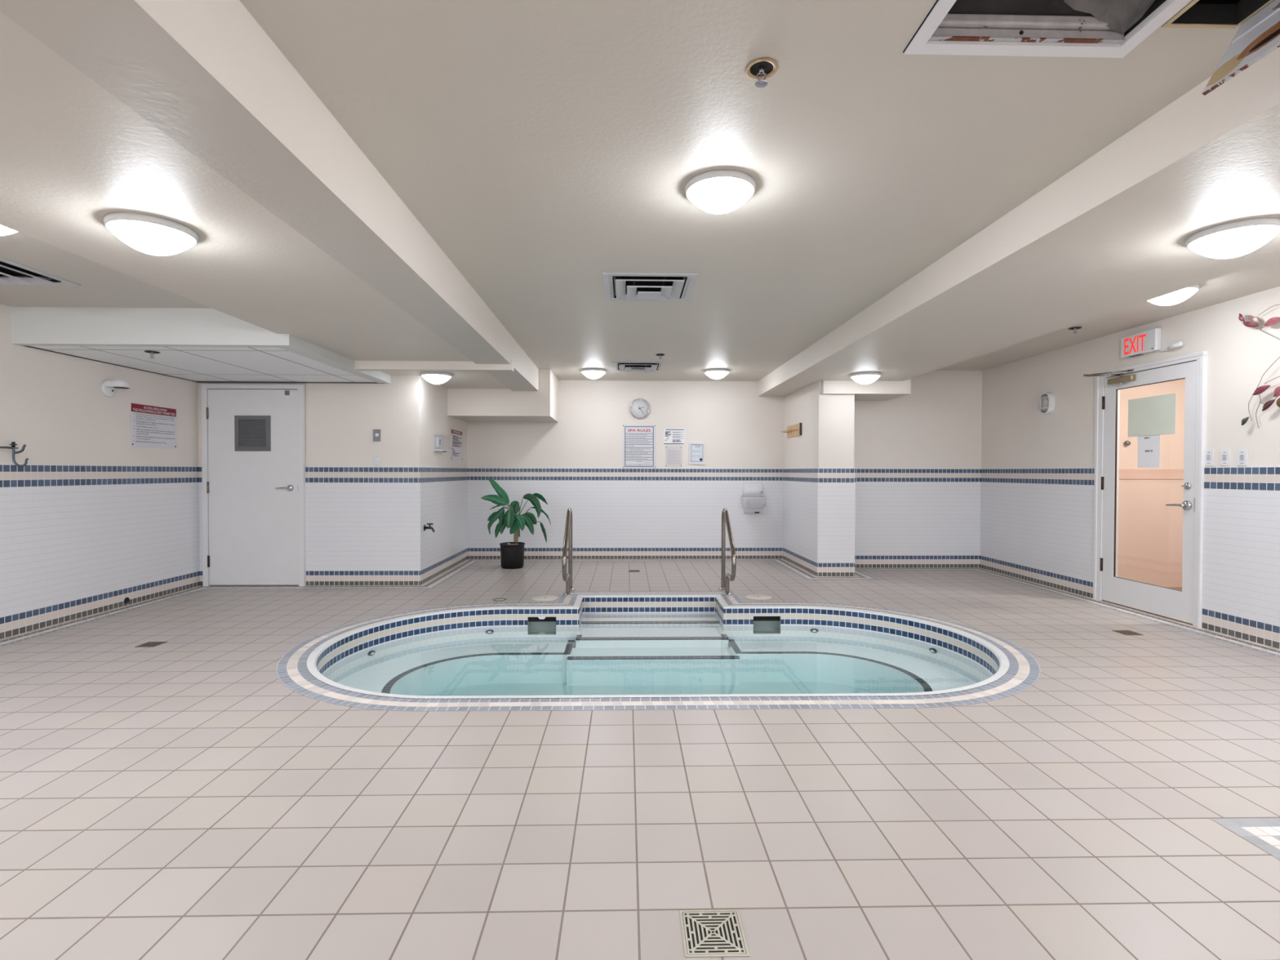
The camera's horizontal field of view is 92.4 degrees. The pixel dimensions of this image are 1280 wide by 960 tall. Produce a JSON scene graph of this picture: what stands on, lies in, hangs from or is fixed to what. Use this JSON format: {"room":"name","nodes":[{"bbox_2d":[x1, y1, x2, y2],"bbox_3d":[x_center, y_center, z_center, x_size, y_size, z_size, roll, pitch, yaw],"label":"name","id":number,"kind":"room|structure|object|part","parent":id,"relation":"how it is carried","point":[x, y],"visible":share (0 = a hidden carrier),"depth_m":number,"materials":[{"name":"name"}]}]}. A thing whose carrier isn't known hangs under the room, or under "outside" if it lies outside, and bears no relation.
{"room":"indoor hot tub room","nodes":[
{"label":"indoor hot tub room","id":0,"kind":"room"},
{"bbox_2d":[0,303,199,639],"bbox_3d":[-4.508,-0.119,0.590,0.112,2.600,11.780,0,1,-1],"label":"wall","id":1,"kind":"structure","parent":0,"point":[93,521],"depth_m":5.01,"materials":[{"name":"tile"}]},
{"bbox_2d":[0,441,28,466],"bbox_3d":[-4.497,-0.179,3.985,0.088,0.179,0.948,0,1,2],"label":"hook rail","id":2,"kind":"object","parent":1,"relation":"attached to","point":[13,444],"visible":1,"depth_m":4.41,"materials":[{"name":"silver metal"}]},
{"bbox_3d":[-4.488,-0.225,3.971,0.017,0.017,0.922,0,1,-1],"label":"rail","id":3,"kind":"part","parent":2,"relation":"part of","materials":[{"name":"silver metal"}]},
{"bbox_2d":[100,379,130,397],"bbox_3d":[-4.480,-0.784,5.268,0.171,0.148,0.148,0,1,-1],"label":"detector","id":4,"kind":"object","parent":1,"relation":"attached to","point":[108,388],"visible":1,"depth_m":5.22,"materials":[{"name":"white plastic"}]},
{"bbox_3d":[-4.555,-0.784,5.266,0.022,0.148,0.148,0,1,-1],"label":"wall plate","id":5,"kind":"part","parent":4,"relation":"part of","materials":[{"name":"white plastic"}]},
{"bbox_2d":[124,597,129,603],"bbox_3d":[-4.559,1.069,5.450,0.004,0.056,0.056,0,1,-1],"label":"drain pipe","id":6,"kind":"object","parent":1,"relation":"attached to","point":[126,600],"visible":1,"depth_m":5.45,"materials":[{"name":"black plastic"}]},
{"bbox_2d":[130,402,176,448],"bbox_3d":[-4.572,-0.501,5.781,0.009,0.394,0.558,0,1,-1],"label":"sign","id":7,"kind":"object","parent":1,"relation":"attached to","point":[151,426],"visible":1,"depth_m":5.76,"materials":[{"name":"white plastic"}]},
{"bbox_3d":[-4.572,-0.656,5.778,0.001,0.075,0.550,0,1,-1],"label":"header panel","id":8,"kind":"part","parent":7,"relation":"part of","materials":[{"name":"red plastic"}]},
{"bbox_2d":[11,306,391,383],"bbox_3d":[-3.581,-1.167,5.427,1.995,0.335,1.940,0,1,-1],"label":"soffit","id":9,"kind":"structure","parent":1,"relation":"attached to","point":[30,326],"depth_m":4.46,"materials":[{"name":"paint"}]},
{"bbox_2d":[0,231,212,308],"bbox_3d":[-3.465,-1.184,-0.393,1.950,0.001,9.800,0,1,-1],"label":"ceiling","id":10,"kind":"structure","parent":0,"point":[101,286],"depth_m":3.97,"materials":[{"name":"paint"}]},
{"bbox_2d":[0,224,17,235],"bbox_3d":[-2.985,-1.174,2.789,0.306,0.106,0.306,0,1,-1],"label":"ceiling light","id":11,"kind":"object","parent":10,"relation":"attached to","point":[4,230],"visible":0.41,"depth_m":2.82,"materials":[{"name":"white glass"}]},
{"bbox_2d":[0,257,80,285],"bbox_3d":[-3.858,-1.291,3.599,0.604,0.217,0.604,0,1,-1],"label":"ceiling vent","id":12,"kind":"object","parent":10,"relation":"in","point":[10,274],"visible":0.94,"depth_m":3.76,"materials":[{"name":"metal"}]},
{"bbox_3d":[-3.858,-1.187,3.600,0.152,0.009,0.152,0,1,-1],"label":"plate","id":13,"kind":"part","parent":12,"relation":"part of","materials":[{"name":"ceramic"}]},
{"bbox_2d":[26,345,373,382],"bbox_3d":[-3.639,-1.010,5.460,1.856,0.007,1.851,0,1,-1],"label":"ceiling panels","id":14,"kind":"object","parent":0,"point":[254,364],"visible":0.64,"depth_m":5.26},
{"bbox_2d":[143,350,159,358],"bbox_3d":[-3.789,-0.973,4.765,0.100,0.048,0.100,0,1,-1],"label":"sprinkler","id":15,"kind":"object","parent":14,"relation":"attached to","point":[152,353],"visible":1,"depth_m":4.76,"materials":[{"name":"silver metal"}]},
{"bbox_2d":[0,11,508,388],"bbox_3d":[-1.957,-1.176,1.541,1.250,0.303,13.600,0,1,-1],"label":"ceiling","id":16,"kind":"structure","parent":0,"point":[73,154],"depth_m":2.41,"materials":[{"name":"paint"}]},
{"bbox_2d":[103,212,198,255],"bbox_3d":[-2.004,-0.985,2.523,0.306,0.106,0.306,0,1,-1],"label":"ceiling light","id":17,"kind":"object","parent":16,"relation":"attached to","point":[145,233],"visible":1,"depth_m":2.44,"materials":[{"name":"white glass"}]},
{"bbox_2d":[354,360,513,371],"bbox_3d":[-1.877,-1.047,5.616,1.420,0.087,0.100,0,1,-1],"label":"trim","id":18,"kind":"structure","parent":16,"relation":"attached to","point":[384,366],"depth_m":5.57,"materials":[{"name":"paint"}]},
{"bbox_2d":[420,371,452,384],"bbox_3d":[-2.087,-1.037,6.292,0.306,0.106,0.306,0,1,-1],"label":"ceiling light","id":19,"kind":"object","parent":16,"relation":"attached to","point":[433,377],"visible":1,"depth_m":6.20,"materials":[{"name":"white glass"}]},
{"bbox_2d":[197,375,410,585],"bbox_3d":[-3.547,-0.123,6.447,2.290,2.450,0.112,0,1,-1],"label":"wall","id":20,"kind":"structure","parent":0,"point":[357,512],"depth_m":6.41,"materials":[{"name":"paint"}]},
{"bbox_2d":[201,383,306,586],"bbox_3d":[-4.003,0.057,6.335,1.034,2.092,0.095,0,1,-1],"label":"door","id":21,"kind":"structure","parent":20,"relation":"in","point":[253,436],"depth_m":6.35,"materials":[{"name":"white paint"}]},
{"bbox_3d":[-4.003,-0.481,6.340,0.361,0.366,0.012,0,1,-1],"label":"louver frame","id":22,"kind":"part","parent":21,"relation":"part of","materials":[{"name":"grey metal"}]},
{"bbox_3d":[-3.682,0.082,6.318,0.135,0.022,0.045,0,1,-1],"label":"lever arm","id":23,"kind":"part","parent":21,"relation":"part of","materials":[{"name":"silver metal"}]},
{"bbox_2d":[196,381,385,383],"bbox_3d":[-3.624,-1.015,6.378,1.930,0.012,0.020,0,1,-1],"label":"trim","id":24,"kind":"structure","parent":20,"relation":"attached to","point":[197,381],"depth_m":6.37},
{"bbox_2d":[373,429,380,441],"bbox_3d":[-2.751,-0.466,6.403,0.077,0.125,0.022,0,1,-1],"label":"button","id":25,"kind":"object","parent":20,"relation":"attached to","point":[376,433],"visible":1,"depth_m":6.41,"materials":[{"name":"white plastic"}]},
{"bbox_2d":[373,455,381,466],"bbox_3d":[-2.750,-0.201,6.413,0.082,0.118,0.010,0,1,-1],"label":"light switch","id":26,"kind":"object","parent":20,"relation":"attached to","point":[376,459],"visible":1,"depth_m":6.41,"materials":[{"name":"white plastic"}]},
{"bbox_2d":[410,375,467,585],"bbox_3d":[-2.372,-0.134,7.383,0.102,2.450,1.932,0,1,-1],"label":"wall","id":27,"kind":"structure","parent":0,"point":[438,483],"depth_m":6.91,"materials":[{"name":"tile"}]},
{"bbox_2d":[423,523,435,532],"bbox_3d":[-2.248,0.511,6.560,0.111,0.099,0.068,0,1,-1],"label":"tap","id":28,"kind":"object","parent":27,"relation":"attached to","point":[425,527],"visible":1,"depth_m":6.55,"materials":[{"name":"metal"}]},
{"bbox_3d":[-2.248,0.529,6.560,0.111,0.063,0.028,0,1,-1],"label":"spout","id":29,"kind":"part","parent":28,"relation":"part of","materials":[{"name":"metal"}]},
{"bbox_2d":[433,434,450,452],"bbox_3d":[-2.281,-0.418,7.082,0.090,0.188,0.360,0,1,-1],"label":"thermostat","id":30,"kind":"object","parent":27,"relation":"attached to","point":[437,438],"visible":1,"depth_m":7.01,"materials":[{"name":"white plastic"}]},
{"bbox_2d":[450,428,462,461],"bbox_3d":[-2.337,-0.440,7.836,0.008,0.392,0.542,0,1,-1],"label":"sign","id":31,"kind":"object","parent":27,"relation":"attached to","point":[456,436],"visible":1,"depth_m":7.82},
{"bbox_3d":[-2.336,-0.606,7.822,0.001,0.047,0.506,0,1,-1],"label":"header panel","id":32,"kind":"part","parent":31,"relation":"part of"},
{"bbox_2d":[451,435,462,456],"bbox_3d":[-2.336,-0.433,7.831,0.001,0.257,0.466,0,1,-1],"label":"print","id":33,"kind":"object","parent":31,"relation":"attached to","point":[456,439],"depth_m":7.78},
{"bbox_2d":[466,380,784,559],"bbox_3d":[-0.185,-0.219,8.440,4.540,2.600,0.112,0,1,-1],"label":"wall","id":34,"kind":"structure","parent":0,"point":[575,462],"depth_m":8.39,"materials":[{"name":"tile"}]},
{"bbox_2d":[447,368,558,422],"bbox_3d":[-1.722,-1.109,7.894,1.240,0.650,0.910,0,1,-1],"label":"soffit","id":35,"kind":"structure","parent":34,"relation":"attached to","point":[468,405],"depth_m":7.45,"materials":[{"name":"paint"}]},
{"bbox_2d":[622,424,656,467],"bbox_3d":[-0.009,-0.459,8.391,0.458,0.592,0.009,0,1,-1],"label":"sign","id":36,"kind":"object","parent":34,"relation":"attached to","point":[639,441],"visible":1,"depth_m":8.39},
{"bbox_2d":[626,434,648,464],"bbox_3d":[-0.019,-0.417,8.390,0.328,0.409,0.001,0,1,-1],"label":"print","id":37,"kind":"object","parent":36,"relation":"attached to","point":[627,434],"depth_m":8.39},
{"bbox_2d":[629,398,649,418],"bbox_3d":[-0.004,-0.976,8.371,0.278,0.278,0.034,0,1,-1],"label":"wall clock","id":38,"kind":"object","parent":34,"relation":"attached to","point":[639,408],"visible":1,"depth_m":8.37,"materials":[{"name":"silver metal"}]},
{"bbox_2d":[665,446,682,467],"bbox_3d":[0.463,-0.318,8.405,0.230,0.291,0.006,0,1,-1],"label":"notice","id":39,"kind":"object","parent":34,"relation":"attached to","point":[673,455],"visible":1,"depth_m":8.40,"materials":[{"name":"white paper"}]},
{"bbox_2d":[667,449,679,461],"bbox_3d":[0.463,-0.314,8.405,0.174,0.190,0.001,0,1,-1],"label":"print","id":40,"kind":"object","parent":39,"relation":"attached to","point":[668,454],"depth_m":8.40},
{"bbox_2d":[663,428,684,444],"bbox_3d":[0.466,-0.593,8.402,0.288,0.222,0.004,0,1,-1],"label":"poster","id":41,"kind":"object","parent":34,"relation":"attached to","point":[671,436],"visible":1,"depth_m":8.40,"materials":[{"name":"white paper"}]},
{"bbox_2d":[665,431,681,441],"bbox_3d":[0.456,-0.594,8.400,0.222,0.140,0.001,0,1,-1],"label":"print","id":42,"kind":"object","parent":41,"relation":"attached to","point":[666,435],"depth_m":8.40},
{"bbox_2d":[688,442,705,464],"bbox_3d":[0.780,-0.363,8.406,0.217,0.293,0.016,1,1,-1],"label":"framed certificate","id":43,"kind":"object","parent":34,"relation":"attached to","point":[696,450],"visible":1,"depth_m":8.40,"materials":[{"name":"white paper"}]},
{"bbox_2d":[741,482,766,513],"bbox_3d":[1.552,0.243,8.295,0.330,0.422,0.266,0,1,-1],"label":"fountain","id":44,"kind":"object","parent":34,"relation":"attached to","point":[753,499],"visible":1,"depth_m":8.35,"materials":[{"name":"white ceramic"}]},
{"bbox_2d":[741,497,766,508],"bbox_3d":[1.552,0.312,8.296,0.330,0.160,0.266,0,1,-1],"label":"basin","id":45,"kind":"object","parent":44,"relation":"in","point":[747,502],"depth_m":8.22,"materials":[{"name":"white ceramic"}]},
{"bbox_2d":[757,47,1279,396],"bbox_3d":[1.832,-1.198,1.624,0.130,0.286,13.600,0,1,-1],"label":"beam","id":46,"kind":"structure","parent":34,"relation":"attached to","point":[1195,128],"depth_m":2.46,"materials":[{"name":"paint"}]},
{"bbox_2d":[0,560,1279,959],"bbox_3d":[-0.053,1.176,1.616,8.970,0.001,13.700,0,1,-1],"label":"floor","id":47,"kind":"structure","parent":0,"point":[174,799],"depth_m":2.21,"materials":[{"name":"tile"}]},
{"bbox_2d":[134,641,166,647],"bbox_3d":[-3.366,1.131,4.223,0.125,0.003,0.125,0,1,-1],"label":"floor drain","id":48,"kind":"object","parent":47,"relation":"on","point":[149,644],"visible":1,"depth_m":4.22,"materials":[{"name":"grey metal"}]},
{"bbox_2d":[493,598,506,600],"bbox_3d":[-1.309,1.115,5.723,0.120,0.002,0.120,0,1,-1],"label":"drain","id":49,"kind":"object","parent":47,"relation":"on","point":[495,599],"visible":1,"depth_m":5.72,"materials":[{"name":"grey metal"}]},
{"bbox_2d":[480,477,551,568],"bbox_3d":[-1.527,0.527,7.574,0.855,1.124,0.437,0,1,-1],"label":"potted plant","id":50,"kind":"object","parent":47,"relation":"on","point":[512,553],"visible":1,"depth_m":7.54,"materials":[{"name":"green plant"}]},
{"bbox_3d":[-1.590,0.938,7.641,0.312,0.301,0.312,0,1,-1],"label":"pot","id":51,"kind":"part","parent":50,"relation":"part of","materials":[{"name":"black plastic"}]},
{"bbox_2d":[531,595,558,600],"bbox_3d":[-0.894,1.112,5.782,0.256,0.006,0.256,0,1,-1],"label":"lid","id":52,"kind":"object","parent":47,"relation":"on","point":[542,597],"visible":1,"depth_m":5.77,"materials":[{"name":"white plastic"}]},
{"bbox_2d":[628,569,639,572],"bbox_3d":[-0.069,1.094,7.378,0.132,0.003,0.132,0,1,-1],"label":"floor drain","id":53,"kind":"object","parent":47,"relation":"on","point":[629,571],"visible":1,"depth_m":7.38,"materials":[{"name":"grey metal"}]},
{"bbox_2d":[0,558,1279,657],"bbox_3d":[-0.038,1.175,1.616,8.876,0.001,13.576,0,1,-1],"label":"trim","id":54,"kind":"structure","parent":47,"relation":"on","point":[449,574],"depth_m":6.25,"materials":[{"name":"beige tile"}]},
{"bbox_2d":[276,591,1040,711],"bbox_3d":[0.121,1.393,4.608,4.978,0.524,3.035,0,1,-1],"label":"pool","id":55,"kind":"object","parent":47,"relation":"in","point":[663,650],"visible":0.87,"depth_m":4.93,"materials":[{"name":"liquid"}]},
{"bbox_2d":[562,507,574,595],"bbox_3d":[-0.696,0.697,5.904,0.096,0.832,0.680,0,1,-1],"label":"handrail","id":56,"kind":"object","parent":55,"relation":"on","point":[566,577],"visible":1,"depth_m":5.93,"materials":[{"name":"metal"}]},
{"bbox_2d":[718,507,736,595],"bbox_3d":[0.853,0.700,5.938,0.096,0.832,0.680,0,1,-1],"label":"handrail","id":57,"kind":"object","parent":55,"relation":"on","point":[725,517],"visible":1,"depth_m":5.97,"materials":[{"name":"metal"}]},
{"bbox_2d":[679,909,750,957],"bbox_3d":[0.190,1.175,1.593,0.160,0.003,0.160,0,1,-1],"label":"floor drain","id":58,"kind":"object","parent":47,"relation":"on","point":[717,932],"visible":1,"depth_m":1.59,"materials":[{"name":"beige metal"}]},
{"bbox_2d":[744,594,772,599],"bbox_3d":[1.131,1.115,5.860,0.256,0.006,0.256,0,1,-1],"label":"lid","id":59,"kind":"object","parent":47,"relation":"on","point":[757,597],"visible":1,"depth_m":5.83,"materials":[{"name":"white plastic"}]},
{"bbox_2d":[1111,630,1143,635],"bbox_3d":[3.643,1.140,4.582,0.132,0.003,0.132,0,1,-1],"label":"floor drain","id":60,"kind":"object","parent":47,"relation":"on","point":[1123,632],"visible":1,"depth_m":4.59,"materials":[{"name":"metal"}]},
{"bbox_2d":[1211,817,1279,859],"bbox_3d":[2.495,1.175,1.978,1.036,0.001,0.311,0,1,-1],"label":"floor marker","id":61,"kind":"object","parent":47,"relation":"on","point":[1263,833],"visible":1,"depth_m":2.05,"materials":[{"name":"white tile"}]},
{"bbox_2d":[239,0,1275,381],"bbox_3d":[0.327,-1.263,1.590,3.120,0.001,13.600,0,1,-1],"label":"ceiling","id":62,"kind":"structure","parent":0,"point":[546,148],"depth_m":2.29,"materials":[{"name":"paint"}]},
{"bbox_2d":[0,0,538,391],"bbox_3d":[-1.200,-1.166,1.103,0.315,0.348,12.693,0,1,-2],"label":"ceiling beam","id":63,"kind":"structure","parent":62,"relation":"attached to","point":[205,73],"depth_m":1.86,"materials":[{"name":"paint"}]},
{"bbox_2d":[581,368,605,378],"bbox_3d":[-0.568,-1.294,7.522,0.306,0.106,0.306,0,1,-1],"label":"ceiling light","id":64,"kind":"object","parent":62,"relation":"attached to","point":[592,373],"visible":1,"depth_m":7.43,"materials":[{"name":"white glass"}]},
{"bbox_2d":[612,361,665,372],"bbox_3d":[-0.022,-1.394,7.253,0.604,0.217,0.604,0,1,-1],"label":"ceiling vent","id":65,"kind":"object","parent":62,"relation":"in","point":[627,366],"visible":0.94,"depth_m":7.28,"materials":[{"name":"metal"}]},
{"bbox_3d":[-0.022,-1.290,7.254,0.152,0.009,0.152,0,1,-1],"label":"plate","id":66,"kind":"part","parent":65,"relation":"part of","materials":[{"name":"metal"}]},
{"bbox_2d":[602,272,698,301],"bbox_3d":[0.059,-1.351,4.144,0.604,0.217,0.604,0,1,-1],"label":"ceiling vent","id":67,"kind":"object","parent":62,"relation":"in","point":[626,286],"visible":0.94,"depth_m":4.15,"materials":[{"name":"metal"}]},
{"bbox_3d":[0.059,-1.247,4.145,0.152,0.009,0.152,0,1,-1],"label":"plate","id":68,"kind":"part","parent":67,"relation":"part of","materials":[{"name":"metal"}]},
{"bbox_2d":[655,353,664,359],"bbox_3d":[0.215,-1.307,6.509,0.100,0.048,0.100,0,1,-1],"label":"sprinkler","id":69,"kind":"object","parent":62,"relation":"attached to","point":[658,354],"visible":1,"depth_m":6.50,"materials":[{"name":"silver metal"}]},
{"bbox_2d":[704,368,728,379],"bbox_3d":[0.942,-1.291,7.525,0.306,0.106,0.306,0,1,-1],"label":"ceiling light","id":70,"kind":"object","parent":62,"relation":"attached to","point":[714,373],"visible":1,"depth_m":7.43,"materials":[{"name":"white glass"}]},
{"bbox_2d":[684,169,755,213],"bbox_3d":[0.348,-1.225,2.672,0.306,0.106,0.306,0,1,-1],"label":"ceiling light","id":71,"kind":"object","parent":62,"relation":"attached to","point":[716,191],"visible":1,"depth_m":2.59,"materials":[{"name":"white glass"}]},
{"bbox_2d":[745,57,777,88],"bbox_3d":[0.374,-1.242,1.887,0.100,0.048,0.100,0,1,-1],"label":"sprinkler","id":72,"kind":"object","parent":62,"relation":"attached to","point":[759,69],"visible":1,"depth_m":1.88,"materials":[{"name":"metal"}]},
{"bbox_2d":[750,61,773,75],"bbox_3d":[0.374,-1.266,1.886,0.071,0.002,0.071,0,1,-1],"label":"cup","id":73,"kind":"object","parent":72,"relation":"on","point":[756,67],"depth_m":1.88,"materials":[{"name":"metal"}]},
{"bbox_2d":[902,0,1191,57],"bbox_3d":[1.117,-1.480,1.414,0.662,0.458,0.808,0,1,-1],"label":"ceiling hatch","id":74,"kind":"object","parent":62,"relation":"attached to","point":[1104,28],"visible":1,"depth_m":1.75,"materials":[{"name":"white paint"}]},
{"bbox_2d":[1161,0,1279,95],"bbox_3d":[1.590,-1.340,1.407,0.264,0.557,0.700,0,1,-1],"label":"ceiling hatch","id":75,"kind":"object","parent":62,"relation":"attached to","point":[1259,36],"visible":0.97,"depth_m":1.66,"materials":[{"name":"white paint"}]},
{"bbox_2d":[782,381,855,576],"bbox_3d":[2.220,-0.022,7.738,0.464,2.235,1.427,0,1,-1],"label":"wall column","id":76,"kind":"structure","parent":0,"point":[820,472],"depth_m":7.04,"materials":[{"name":"tile"}]},
{"bbox_2d":[781,422,801,437],"bbox_3d":[1.952,-0.640,7.963,0.121,0.155,0.628,0,1,-1],"label":"peg rack","id":77,"kind":"object","parent":76,"relation":"attached to","point":[793,430],"visible":1,"depth_m":7.89,"materials":[{"name":"brown wood"}]},
{"bbox_2d":[853,370,982,567],"bbox_3d":[3.406,-0.202,7.719,1.950,2.600,0.112,0,1,-1],"label":"wall","id":78,"kind":"structure","parent":0,"point":[917,455],"depth_m":7.67,"materials":[{"name":"paint"}]},
{"bbox_2d":[822,378,911,400],"bbox_3d":[2.576,-1.073,7.319,1.000,0.174,0.690,0,1,-1],"label":"beam","id":79,"kind":"structure","parent":78,"relation":"attached to","point":[876,390],"depth_m":6.98,"materials":[{"name":"paint"}]},
{"bbox_2d":[768,122,1279,396],"bbox_3d":[2.487,-1.212,1.638,1.240,0.315,13.600,0,1,-1],"label":"ceiling","id":80,"kind":"structure","parent":0,"point":[1136,253],"depth_m":3.19,"materials":[{"name":"paint"}]},
{"bbox_2d":[850,371,880,384],"bbox_3d":[2.389,-1.069,6.500,0.306,0.106,0.306,0,1,-1],"label":"ceiling light","id":81,"kind":"object","parent":80,"relation":"attached to","point":[864,378],"visible":1,"depth_m":6.41,"materials":[{"name":"white glass"}]},
{"bbox_2d":[1185,217,1279,258],"bbox_3d":[2.554,-1.016,2.643,0.306,0.106,0.306,0,1,-1],"label":"ceiling light","id":82,"kind":"object","parent":80,"relation":"attached to","point":[1233,239],"visible":1,"depth_m":2.57,"materials":[{"name":"white glass"}]},
{"bbox_2d":[935,257,1279,370],"bbox_3d":[3.760,-1.282,1.265,1.330,0.001,12.800,0,1,-1],"label":"ceiling","id":83,"kind":"structure","parent":0,"point":[1264,276],"depth_m":5.00,"materials":[{"name":"paint"}]},
{"bbox_2d":[1068,326,1081,333],"bbox_3d":[3.828,-1.314,5.398,0.100,0.048,0.100,0,1,-1],"label":"sprinkler","id":84,"kind":"object","parent":83,"relation":"attached to","point":[1075,327],"visible":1,"depth_m":5.40,"materials":[{"name":"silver metal"}]},
{"bbox_2d":[1147,284,1199,305],"bbox_3d":[3.684,-1.271,4.265,0.306,0.106,0.306,0,1,-1],"label":"ceiling light","id":85,"kind":"object","parent":83,"relation":"attached to","point":[1175,297],"visible":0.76,"depth_m":4.19,"materials":[{"name":"white glass"}]},
{"bbox_2d":[979,286,1279,648],"bbox_3d":[4.476,-0.112,1.347,0.132,2.600,12.900,0,1,-1],"label":"wall","id":86,"kind":"structure","parent":0,"point":[1037,469],"depth_m":5.20,"materials":[{"name":"paint"}]},
{"bbox_2d":[1036,392,1054,414],"bbox_3d":[4.262,-0.808,6.463,0.097,0.231,0.171,0,1,-1],"label":"light","id":87,"kind":"object","parent":86,"relation":"attached to","point":[1046,400],"visible":1,"depth_m":6.42,"materials":[{"name":"white plastic"}]},
{"bbox_3d":[4.263,-0.808,6.463,0.054,0.176,0.120,0,1,-1],"label":"diffuser glass","id":88,"kind":"part","parent":87,"relation":"part of","materials":[{"name":"white glass"}]},
{"bbox_2d":[1120,328,1161,358],"bbox_3d":[4.309,-1.173,5.286,0.055,0.189,0.365,0,1,-1],"label":"exit sign","id":89,"kind":"object","parent":86,"relation":"attached to","point":[1139,344],"visible":1,"depth_m":5.25,"materials":[{"name":"white plastic"}]},
{"bbox_2d":[1083,351,1207,627],"bbox_3d":[4.225,0.068,5.258,0.280,2.133,1.084,0,1,-1],"label":"door","id":90,"kind":"structure","parent":86,"relation":"in","point":[1184,606],"depth_m":5.18,"materials":[{"name":"white paint"}]},
{"bbox_3d":[4.221,-0.945,5.520,0.083,0.051,0.373,0,1,-38],"label":"closer arm","id":91,"kind":"part","parent":90,"relation":"part of","materials":[{"name":"metal"}]},
{"bbox_2d":[1137,435,1160,467],"bbox_3d":[4.341,-0.242,5.235,0.002,0.274,0.225,0,1,-1],"label":"notice","id":92,"kind":"object","parent":90,"relation":"attached to","point":[1148,446],"visible":1,"depth_m":5.23,"materials":[{"name":"white paper"}]},
{"bbox_2d":[1128,393,1176,437],"bbox_3d":[4.342,-0.543,5.215,0.002,0.332,0.471,0,1,-1],"label":"notice","id":93,"kind":"object","parent":90,"relation":"attached to","point":[1154,415],"visible":1,"depth_m":5.20,"materials":[{"name":"paper"}]},
{"bbox_3d":[4.288,0.200,4.916,0.045,0.022,0.145,0,1,-1],"label":"lever arm","id":94,"kind":"part","parent":90,"relation":"part of","materials":[{"name":"silver metal"}]},
{"bbox_3d":[4.332,0.196,4.782,0.020,0.110,0.010,0,1,-1],"label":"strike plate","id":95,"kind":"part","parent":90,"relation":"part of","materials":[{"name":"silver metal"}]},
{"bbox_2d":[1204,449,1213,465],"bbox_3d":[4.343,-0.170,4.682,0.008,0.121,0.074,0,1,-1],"label":"switch plate","id":96,"kind":"object","parent":86,"relation":"attached to","point":[1209,454],"visible":1,"depth_m":4.68,"materials":[{"name":"white plastic"}]},
{"bbox_2d":[1219,449,1230,465],"bbox_3d":[4.346,-0.166,4.557,0.008,0.118,0.075,0,1,-1],"label":"switch plate","id":97,"kind":"object","parent":86,"relation":"attached to","point":[1224,455],"visible":1,"depth_m":4.55,"materials":[{"name":"white plastic"}]},
{"bbox_2d":[1236,449,1248,465],"bbox_3d":[4.349,-0.161,4.428,0.008,0.115,0.075,0,1,-1],"label":"switch plate","id":98,"kind":"object","parent":86,"relation":"attached to","point":[1242,455],"visible":1,"depth_m":4.42,"materials":[{"name":"white plastic"}]},
{"bbox_2d":[1238,304,1279,428],"bbox_3d":[4.319,-0.786,4.196,0.053,0.850,0.438,0,1,-6],"label":"wall art","id":99,"kind":"object","parent":86,"relation":"attached to","point":[1253,320],"visible":1,"depth_m":4.25,"materials":[{"name":"metal"}]},
{"bbox_2d":[1117,378,1185,586],"bbox_3d":[5.778,-0.059,4.953,2.630,2.400,3.050,0,1,-1],"label":"wall","id":100,"kind":"structure","parent":0,"point":[1150,531],"depth_m":6.39,"materials":[{"name":"paint"}]},
{"bbox_2d":[1124,440,1130,445],"bbox_3d":[5.054,-0.381,6.353,0.056,0.056,0.020,0,1,-1],"label":"button","id":101,"kind":"object","parent":100,"relation":"attached to","point":[1126,442],"visible":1,"depth_m":6.34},
{"bbox_2d":[1119,468,1183,479],"bbox_3d":[5.696,-0.061,6.393,2.530,0.105,0.010,0,1,-1],"label":"trim","id":102,"kind":"structure","parent":100,"relation":"attached to","point":[1124,473],"depth_m":6.38,"materials":[{"name":"beige wood"}]},
{"bbox_2d":[1160,342,1182,351],"bbox_3d":[4.315,-1.082,4.985,0.050,0.040,0.223,0,1,12],"label":"emergency light","id":103,"kind":"object","parent":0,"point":[1179,344],"depth_m":4.94,"materials":[{"name":"white plastic"}]},
{"bbox_2d":[1167,586,1182,590],"bbox_3d":[5.725,1.157,4.968,2.730,0.029,3.050,0,1,-1],"label":"floor","id":104,"kind":"structure","parent":0,"point":[1175,588],"depth_m":6.37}
]}

